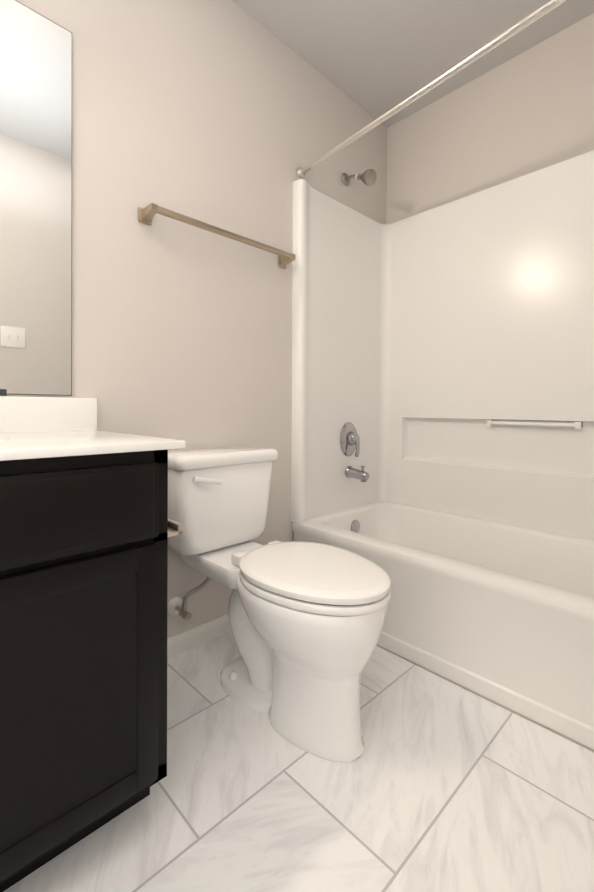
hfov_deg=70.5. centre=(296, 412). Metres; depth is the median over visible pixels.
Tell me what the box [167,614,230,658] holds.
baseboard
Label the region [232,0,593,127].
ceiling
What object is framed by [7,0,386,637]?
wall
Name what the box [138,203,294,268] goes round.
towel rail
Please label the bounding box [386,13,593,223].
wall
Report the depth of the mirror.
1.17 m
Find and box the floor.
[3,631,593,891]
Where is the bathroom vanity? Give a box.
[0,396,184,891]
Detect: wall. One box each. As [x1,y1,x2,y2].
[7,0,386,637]
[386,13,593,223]
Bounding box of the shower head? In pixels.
[342,169,376,185]
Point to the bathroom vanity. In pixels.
(88, 527)
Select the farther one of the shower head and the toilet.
the shower head
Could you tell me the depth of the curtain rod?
1.38 m
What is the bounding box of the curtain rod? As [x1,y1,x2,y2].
[296,0,566,178]
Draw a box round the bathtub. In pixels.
[291,150,593,748]
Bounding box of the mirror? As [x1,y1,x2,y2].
[0,0,71,395]
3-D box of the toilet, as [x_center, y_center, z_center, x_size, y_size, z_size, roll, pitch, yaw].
[-0.083,0.494,1.267,0.406,0.720,0.784,0,1,-44]
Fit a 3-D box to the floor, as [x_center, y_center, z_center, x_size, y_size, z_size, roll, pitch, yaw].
[0.063,0.907,0.847,2.950,0.104,1.800,0,1,-44]
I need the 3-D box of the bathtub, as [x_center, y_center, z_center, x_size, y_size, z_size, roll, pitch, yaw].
[0.793,-0.079,1.543,0.723,1.870,1.599,0,1,-44]
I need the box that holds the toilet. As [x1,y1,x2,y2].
[167,446,390,762]

